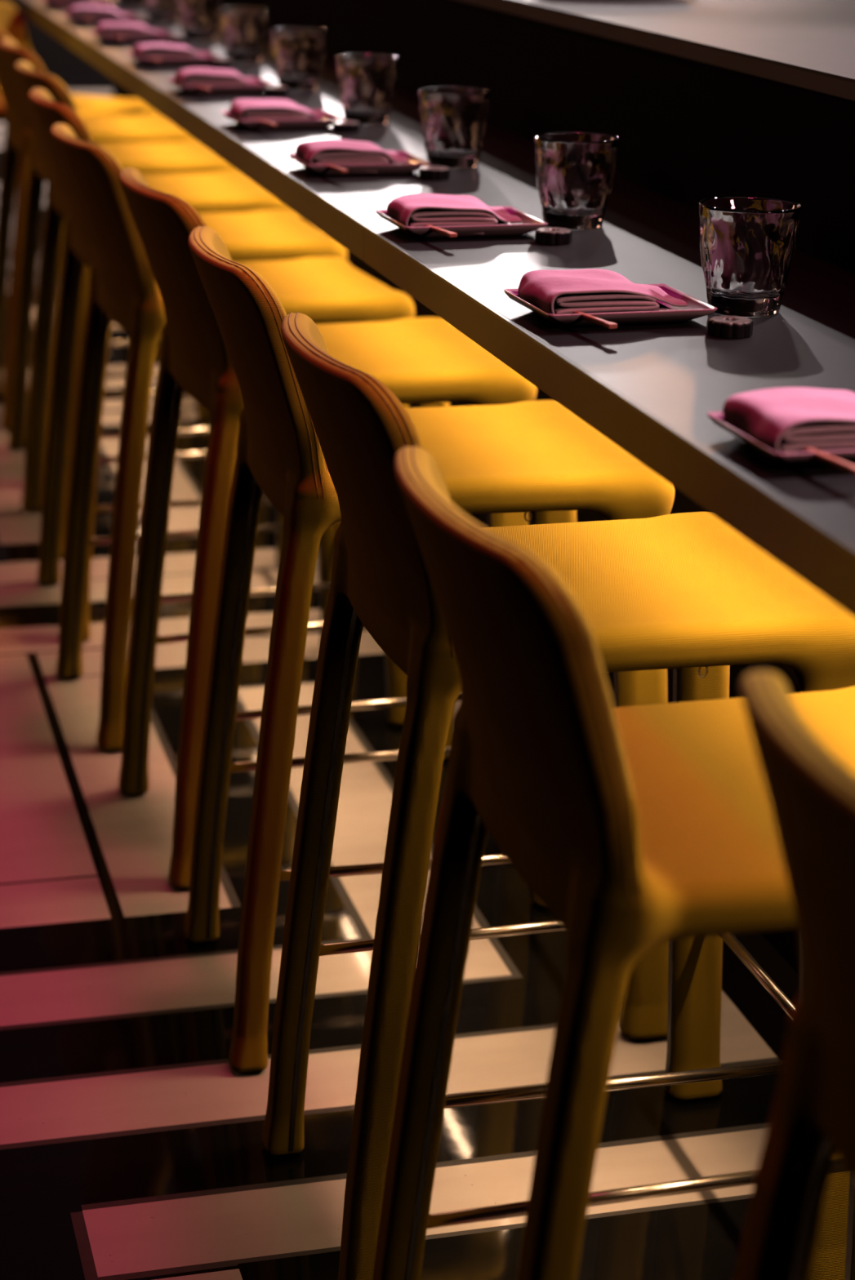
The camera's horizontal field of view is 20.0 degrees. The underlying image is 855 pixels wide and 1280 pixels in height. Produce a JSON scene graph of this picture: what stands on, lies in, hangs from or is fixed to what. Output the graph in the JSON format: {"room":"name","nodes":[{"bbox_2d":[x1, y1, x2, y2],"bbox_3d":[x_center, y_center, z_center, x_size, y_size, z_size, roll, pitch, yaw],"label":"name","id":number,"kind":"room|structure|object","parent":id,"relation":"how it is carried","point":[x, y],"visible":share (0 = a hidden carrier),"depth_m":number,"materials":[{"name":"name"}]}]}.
{"room":"bar","nodes":[
{"label":"bar","id":0,"kind":"room"},
{"bbox_2d":[0,0,102,72],"bbox_3d":[-3.536,-6.292,13.318,9.700,6.200,0.100,-4,19,-14],"label":"wall","id":1,"kind":"structure","parent":0,"point":[55,56],"depth_m":14.55,"materials":[{"name":"black"}]},
{"bbox_2d":[0,72,779,1279],"bbox_3d":[-1.493,-0.782,6.688,9.500,0.001,16.500,-4,19,-14],"label":"floor","id":2,"kind":"structure","parent":0,"point":[132,1147],"depth_m":2.97,"materials":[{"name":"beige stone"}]},
{"bbox_2d":[0,0,160,361],"bbox_3d":[-1.027,-1.208,6.491,0.553,0.950,0.443,11,21,28],"label":"bar stool","id":3,"kind":"object","parent":2,"relation":"on","point":[11,21],"visible":0.14,"depth_m":6.43,"materials":[{"name":"yellow fabric"}]},
{"bbox_2d":[0,30,206,431],"bbox_3d":[-0.818,-1.038,5.990,0.553,0.950,0.443,-4,19,-15],"label":"bar stool","id":4,"kind":"object","parent":2,"relation":"on","point":[151,127],"visible":0.44,"depth_m":5.84,"materials":[{"name":"yellow fabric"}]},
{"bbox_2d":[0,38,237,486],"bbox_3d":[-0.672,-0.868,5.487,0.553,0.950,0.443,-4,19,-16],"label":"bar stool","id":5,"kind":"object","parent":2,"relation":"on","point":[188,157],"visible":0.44,"depth_m":5.51,"materials":[{"name":"yellow fabric"}]},
{"bbox_2d":[14,60,301,557],"bbox_3d":[-0.548,-0.696,4.979,0.553,0.950,0.443,-5,19,-18],"label":"bar stool","id":6,"kind":"object","parent":2,"relation":"on","point":[219,192],"visible":0.35,"depth_m":4.96,"materials":[{"name":"yellow plastic"}]},
{"bbox_2d":[28,88,346,641],"bbox_3d":[-0.437,-0.523,4.465,0.553,0.950,0.443,-4,19,-16],"label":"bar stool","id":7,"kind":"object","parent":2,"relation":"on","point":[262,235],"visible":0.38,"depth_m":4.47,"materials":[{"name":"yellow plastic"}]},
{"bbox_2d":[50,123,414,751],"bbox_3d":[-0.317,-0.352,3.956,0.553,0.950,0.443,-5,19,-18],"label":"bar stool","id":8,"kind":"object","parent":2,"relation":"on","point":[123,289],"visible":0.65,"depth_m":3.79,"materials":[{"name":"yellow fabric"}]},
{"bbox_2d":[118,167,537,889],"bbox_3d":[-0.147,-0.183,3.458,0.553,0.950,0.443,-5,19,-17],"label":"bar stool","id":9,"kind":"object","parent":2,"relation":"on","point":[424,362],"visible":0.63,"depth_m":3.30,"materials":[{"name":"yellow plastic"}]},
{"bbox_2d":[3,0,854,1060],"bbox_3d":[-0.095,-0.361,3.998,0.487,0.950,9.600,-4,19,-14],"label":"countertop","id":10,"kind":"structure","parent":2,"relation":"on","point":[650,390],"depth_m":2.63,"materials":[{"name":"grey brown stone"},{"name":"brown bronze"}]},
{"bbox_2d":[41,0,111,8],"bbox_3d":[-0.928,-1.682,6.389,0.174,0.018,0.140,-4,19,-14],"label":"plate","id":11,"kind":"object","parent":10,"relation":"on","point":[53,4],"visible":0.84,"depth_m":6.33,"materials":[{"name":"pink ceramic"}]},
{"bbox_2d":[44,0,102,6],"bbox_3d":[-0.936,-1.695,6.388,0.146,0.034,0.129,-3,19,-13],"label":"folded napkin","id":12,"kind":"object","parent":11,"relation":"on","point":[45,0],"visible":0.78,"depth_m":6.34,"materials":[{"name":"pink fabric"}]},
{"bbox_2d":[62,13,142,23],"bbox_3d":[-0.791,-1.512,5.883,0.174,0.018,0.140,-4,19,-15],"label":"plate","id":13,"kind":"object","parent":10,"relation":"on","point":[77,20],"visible":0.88,"depth_m":5.83,"materials":[{"name":"pink ceramic"}]},
{"bbox_2d":[67,4,129,22],"bbox_3d":[-0.799,-1.524,5.882,0.147,0.034,0.129,-3,19,-12],"label":"folded napkin","id":14,"kind":"object","parent":13,"relation":"on","point":[85,11],"visible":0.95,"depth_m":5.83,"materials":[{"name":"pink fabric"}]},
{"bbox_2d":[83,17,93,20],"bbox_3d":[-0.824,-1.493,5.808,0.009,0.006,0.130,-6,18,-21],"label":"chopstick","id":15,"kind":"object","parent":14,"relation":"on","point":[84,18],"visible":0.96,"depth_m":5.77,"materials":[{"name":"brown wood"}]},
{"bbox_2d":[104,2,120,8],"bbox_3d":[-0.826,-1.662,6.340,0.043,0.015,0.042,-11,22,-31],"label":"disc","id":16,"kind":"object","parent":10,"relation":"on","point":[115,5],"visible":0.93,"depth_m":6.33,"materials":[{"name":"black metal"}]},
{"bbox_2d":[117,0,145,6],"bbox_3d":[-0.788,-1.745,6.444,0.101,0.107,0.101,-4,19,-16],"label":"tumbler","id":17,"kind":"object","parent":10,"relation":"on","point":[123,2],"visible":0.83,"depth_m":6.43,"materials":[{"name":"clear glass"}]},
{"bbox_2d":[89,30,177,43],"bbox_3d":[-0.654,-1.341,5.377,0.174,0.018,0.140,-4,19,-16],"label":"plate","id":18,"kind":"object","parent":10,"relation":"on","point":[155,38],"visible":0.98,"depth_m":5.33,"materials":[{"name":"pink ceramic"}]},
{"bbox_2d":[95,22,164,35],"bbox_3d":[-0.661,-1.353,5.375,0.150,0.035,0.131,-3,19,-13],"label":"folded napkin","id":19,"kind":"object","parent":18,"relation":"on","point":[104,28],"visible":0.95,"depth_m":5.33,"materials":[{"name":"pink fabric"}]},
{"bbox_2d":[111,35,124,39],"bbox_3d":[-0.686,-1.322,5.301,0.009,0.006,0.130,-7,19,-23],"label":"chopstick","id":20,"kind":"object","parent":19,"relation":"on","point":[114,36],"visible":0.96,"depth_m":5.27,"materials":[{"name":"brown wood"}]},
{"bbox_2d":[133,17,150,25],"bbox_3d":[-0.689,-1.492,5.834,0.043,0.015,0.042,3,18,7],"label":"disc","id":21,"kind":"object","parent":10,"relation":"on","point":[145,21],"visible":0.91,"depth_m":5.82,"materials":[{"name":"black metal"}]},
{"bbox_2d":[144,0,178,22],"bbox_3d":[-0.650,-1.574,5.938,0.104,0.107,0.104,0,18,-4],"label":"tumbler","id":22,"kind":"object","parent":10,"relation":"on","point":[157,11],"visible":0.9,"depth_m":5.92,"materials":[{"name":"clear glass"}]},
{"bbox_2d":[126,51,222,66],"bbox_3d":[-0.510,-1.170,4.873,0.174,0.018,0.140,-4,19,-14],"label":"plate","id":23,"kind":"object","parent":10,"relation":"on","point":[208,60],"visible":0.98,"depth_m":4.82,"materials":[{"name":"pink ceramic"}]},
{"bbox_2d":[131,43,208,63],"bbox_3d":[-0.518,-1.183,4.872,0.145,0.034,0.129,-3,19,-13],"label":"folded napkin","id":24,"kind":"object","parent":23,"relation":"on","point":[147,50],"visible":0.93,"depth_m":4.83,"materials":[{"name":"pink fabric"}]},
{"bbox_2d":[148,57,161,62],"bbox_3d":[-0.547,-1.152,4.798,0.009,0.006,0.130,-6,18,-20],"label":"chopstick","id":25,"kind":"object","parent":24,"relation":"on","point":[151,58],"visible":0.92,"depth_m":4.76,"materials":[{"name":"brown wood"}]},
{"bbox_2d":[167,36,186,44],"bbox_3d":[-0.551,-1.321,5.328,0.042,0.015,0.043,-15,24,-40],"label":"disc","id":26,"kind":"object","parent":10,"relation":"on","point":[171,40],"visible":0.93,"depth_m":5.31,"materials":[{"name":"black metal"}]},
{"bbox_2d":[177,0,221,40],"bbox_3d":[-0.512,-1.403,5.432,0.101,0.107,0.101,10,21,26],"label":"tumbler","id":27,"kind":"object","parent":10,"relation":"on","point":[199,20],"visible":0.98,"depth_m":5.40,"materials":[{"name":"clear glass"}]},
{"bbox_2d":[167,77,275,94],"bbox_3d":[-0.373,-1.000,4.367,0.174,0.018,0.140,-4,19,-15],"label":"plate","id":28,"kind":"object","parent":10,"relation":"on","point":[237,89],"visible":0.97,"depth_m":4.31,"materials":[{"name":"pink ceramic"}]},
{"bbox_2d":[173,67,259,91],"bbox_3d":[-0.380,-1.012,4.366,0.147,0.034,0.129,-3,19,-11],"label":"folded napkin","id":29,"kind":"object","parent":28,"relation":"on","point":[192,76],"visible":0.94,"depth_m":4.32,"materials":[{"name":"pink fabric"}]},
{"bbox_2d":[193,84,211,90],"bbox_3d":[-0.407,-0.981,4.291,0.009,0.006,0.130,-6,19,-22],"label":"chopstick","id":30,"kind":"object","parent":29,"relation":"on","point":[201,87],"visible":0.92,"depth_m":4.25,"materials":[{"name":"brown wood"}]},
{"bbox_2d":[212,58,233,67],"bbox_3d":[-0.408,-1.151,4.824,0.042,0.015,0.043,0,18,-3],"label":"disc","id":31,"kind":"object","parent":10,"relation":"on","point":[216,63],"visible":1,"depth_m":4.81,"materials":[{"name":"black metal"}]},
{"bbox_2d":[218,6,268,63],"bbox_3d":[-0.374,-1.233,4.927,0.101,0.107,0.101,8,19,18],"label":"tumbler","id":32,"kind":"object","parent":10,"relation":"on","point":[243,29],"visible":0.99,"depth_m":4.89,"materials":[{"name":"clear glass"}]},
{"bbox_2d":[263,85,287,96],"bbox_3d":[-0.271,-0.980,4.318,0.042,0.015,0.043,15,23,35],"label":"disc","id":33,"kind":"object","parent":10,"relation":"on","point":[277,91],"visible":1,"depth_m":4.30,"materials":[{"name":"black metal"}]},
{"bbox_2d":[219,109,345,129],"bbox_3d":[-0.233,-0.832,3.872,0.174,0.018,0.140,-5,19,-17],"label":"plate","id":34,"kind":"object","parent":10,"relation":"on","point":[317,123],"visible":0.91,"depth_m":3.82,"materials":[{"name":"pink ceramic"}]},
{"bbox_2d":[228,98,327,119],"bbox_3d":[-0.240,-0.845,3.870,0.150,0.035,0.131,-4,19,-15],"label":"folded napkin","id":35,"kind":"object","parent":34,"relation":"on","point":[240,108],"visible":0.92,"depth_m":3.83,"materials":[{"name":"pink fabric"}]},
{"bbox_2d":[255,119,276,126],"bbox_3d":[-0.263,-0.814,3.796,0.009,0.008,0.130,-7,20,-23],"label":"chopstick","id":36,"kind":"object","parent":35,"relation":"on","point":[261,122],"visible":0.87,"depth_m":3.76,"materials":[{"name":"brown wood"}]},
{"bbox_2d":[271,26,325,90],"bbox_3d":[-0.236,-1.062,4.421,0.104,0.107,0.104,16,23,37],"label":"tumbler","id":37,"kind":"object","parent":10,"relation":"on","point":[298,52],"visible":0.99,"depth_m":4.39,"materials":[{"name":"clear glass"}]},
{"bbox_2d":[332,120,359,133],"bbox_3d":[-0.128,-0.809,3.814,0.043,0.015,0.042,-3,19,-12],"label":"disc","id":38,"kind":"object","parent":10,"relation":"on","point":[340,126],"visible":1,"depth_m":3.80,"materials":[{"name":"black metal"}]},
{"bbox_2d":[287,151,429,175],"bbox_3d":[-0.097,-0.664,3.374,0.174,0.018,0.140,-4,19,-14],"label":"plate","id":39,"kind":"object","parent":10,"relation":"on","point":[415,162],"visible":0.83,"depth_m":3.32,"materials":[{"name":"pink ceramic"}]},
{"bbox_2d":[324,163,347,173],"bbox_3d":[-0.134,-0.646,3.298,0.009,0.006,0.130,-6,18,-20],"label":"chopstick","id":40,"kind":"object","parent":39,"relation":"on","point":[340,170],"visible":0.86,"depth_m":3.26,"materials":[{"name":"brown wood"}]},
{"bbox_2d":[295,139,408,172],"bbox_3d":[-0.105,-0.677,3.373,0.146,0.034,0.129,-3,19,-12],"label":"folded napkin","id":41,"kind":"object","parent":39,"relation":"on","point":[319,152],"visible":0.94,"depth_m":3.33,"materials":[{"name":"pink fabric"}]},
{"bbox_2d":[336,53,398,125],"bbox_3d":[-0.098,-0.891,3.916,0.101,0.107,0.101,13,22,32],"label":"tumbler","id":42,"kind":"object","parent":10,"relation":"on","point":[366,81],"visible":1,"depth_m":3.88,"materials":[{"name":"clear glass"}]},
{"bbox_2d":[418,165,449,180],"bbox_3d":[0.009,-0.639,3.308,0.043,0.015,0.042,10,21,26],"label":"disc","id":43,"kind":"object","parent":10,"relation":"on","point":[428,172],"visible":1,"depth_m":3.29,"materials":[{"name":"black metal"}]},
{"bbox_2d":[26,0,854,547],"bbox_3d":[-0.089,-0.806,3.849,0.473,0.012,9.600,-4,19,-14],"label":"countertop","id":44,"kind":"structure","parent":10,"relation":"on","point":[679,373],"depth_m":2.64,"materials":[{"name":"black stone"}]},
{"bbox_2d":[418,85,490,168],"bbox_3d":[0.037,-0.724,3.421,0.101,0.107,0.101,-11,22,-33],"label":"tumbler","id":45,"kind":"object","parent":10,"relation":"on","point":[454,118],"visible":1,"depth_m":3.39,"materials":[{"name":"clear glass"}]},
{"bbox_2d":[375,206,547,239],"bbox_3d":[0.039,-0.494,2.869,0.174,0.018,0.140,-4,19,-16],"label":"plate","id":46,"kind":"object","parent":10,"relation":"on","point":[529,224],"visible":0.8,"depth_m":2.82,"materials":[{"name":"pink ceramic"}]},
{"bbox_2d":[386,193,521,234],"bbox_3d":[0.032,-0.506,2.868,0.147,0.034,0.129,-3,19,-12],"label":"folded napkin","id":47,"kind":"object","parent":46,"relation":"on","point":[414,210],"visible":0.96,"depth_m":2.82,"materials":[{"name":"pink fabric"}]},
{"bbox_2d":[422,224,457,237],"bbox_3d":[0.004,-0.475,2.793,0.009,0.005,0.130,-7,19,-22],"label":"chopstick","id":48,"kind":"object","parent":47,"relation":"on","point":[451,234],"visible":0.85,"depth_m":2.76,"materials":[{"name":"brown wood"}]},
{"bbox_2d":[534,226,572,245],"bbox_3d":[0.146,-0.468,2.802,0.042,0.015,0.043,-6,20,-21],"label":"disc","id":49,"kind":"object","parent":10,"relation":"on","point":[549,236],"visible":1,"depth_m":2.79,"materials":[{"name":"black metal"}]},
{"bbox_2d":[533,131,617,230],"bbox_3d":[0.177,-0.552,2.910,0.101,0.107,0.101,-4,19,-15],"label":"tumbler","id":50,"kind":"object","parent":10,"relation":"on","point":[575,170],"visible":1,"depth_m":2.88,"materials":[{"name":"clear glass"}]},
{"bbox_2d":[503,283,716,328],"bbox_3d":[0.178,-0.327,2.374,0.174,0.018,0.140,-4,19,-16],"label":"plate","id":51,"kind":"object","parent":10,"relation":"on","point":[695,308],"visible":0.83,"depth_m":2.33,"materials":[{"name":"pink ceramic"}]},
{"bbox_2d":[517,268,687,314],"bbox_3d":[0.171,-0.339,2.372,0.150,0.035,0.131,-4,19,-15],"label":"folded napkin","id":52,"kind":"object","parent":51,"relation":"on","point":[586,291],"visible":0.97,"depth_m":2.33,"materials":[{"name":"pink fabric"}]},
{"bbox_2d":[573,311,617,328],"bbox_3d":[0.147,-0.308,2.298,0.009,0.008,0.130,-7,20,-22],"label":"chopstick","id":53,"kind":"object","parent":52,"relation":"on","point":[609,325],"visible":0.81,"depth_m":2.27,"materials":[{"name":"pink wood"}]},
{"bbox_2d":[706,315,753,338],"bbox_3d":[0.288,-0.297,2.297,0.042,0.015,0.043,7,19,17],"label":"disc","id":54,"kind":"object","parent":10,"relation":"on","point":[724,326],"visible":1,"depth_m":2.28,"materials":[{"name":"black metal"}]},
{"bbox_2d":[697,196,801,317],"bbox_3d":[0.317,-0.379,2.399,0.101,0.107,0.101,11,21,27],"label":"tumbler","id":55,"kind":"object","parent":10,"relation":"on","point":[747,244],"visible":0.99,"depth_m":2.37,"materials":[{"name":"clear glass"}]},
{"bbox_2d":[706,411,854,467],"bbox_3d":[0.321,-0.156,1.870,0.174,0.018,0.140,-4,19,-15],"label":"plate","id":56,"kind":"object","parent":10,"relation":"on","point":[796,460],"visible":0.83,"depth_m":1.80,"materials":[{"name":"pink ceramic"}]},
{"bbox_2d":[722,386,854,462],"bbox_3d":[0.313,-0.169,1.869,0.146,0.034,0.129,-3,19,-13],"label":"folded napkin","id":57,"kind":"object","parent":56,"relation":"on","point":[788,420],"visible":0.94,"depth_m":1.84,"materials":[{"name":"pink fabric"}]},
{"bbox_2d":[798,447,854,475],"bbox_3d":[0.287,-0.138,1.794,0.009,0.005,0.130,-7,19,-21],"label":"chopstick","id":58,"kind":"object","parent":56,"relation":"on","point":[818,455],"visible":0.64,"depth_m":1.77,"materials":[{"name":"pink wood"}]},
{"bbox_2d":[184,226,674,1072],"bbox_3d":[-0.005,-0.012,2.952,0.553,0.950,0.443,-3,19,-13],"label":"bar stool","id":59,"kind":"object","parent":2,"relation":"on","point":[540,459],"visible":0.68,"depth_m":2.80,"materials":[{"name":"yellow plastic"}]},
{"bbox_2d":[220,0,854,270],"bbox_3d":[0.725,-0.512,4.173,1.280,1.155,9.600,-4,19,-14],"label":"bar counter","id":60,"kind":"object","parent":2,"relation":"on","point":[701,100],"visible":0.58,"depth_m":3.30,"materials":[{"name":"grey stone"}]},
{"bbox_2d":[262,312,854,1279],"bbox_3d":[0.135,0.158,2.447,0.553,0.950,0.443,-4,19,-14],"label":"bar stool","id":61,"kind":"object","parent":2,"relation":"on","point":[687,593],"visible":0.79,"depth_m":2.31,"materials":[{"name":"yellow plastic"}]},
{"bbox_2d":[372,445,854,1279],"bbox_3d":[0.251,0.330,1.936,0.553,0.950,0.443,-4,19,-14],"label":"bar stool","id":62,"kind":"object","parent":2,"relation":"on","point":[638,828],"visible":0.91,"depth_m":1.72,"materials":[{"name":"yellow plastic"}]},
{"bbox_2d":[733,669,854,1279],"bbox_3d":[0.452,0.497,1.447,0.553,0.950,0.443,-4,19,-14],"label":"bar stool","id":63,"kind":"object","parent":2,"relation":"on","point":[811,792],"visible":1,"depth_m":1.40,"materials":[{"name":"yellow fabric"}]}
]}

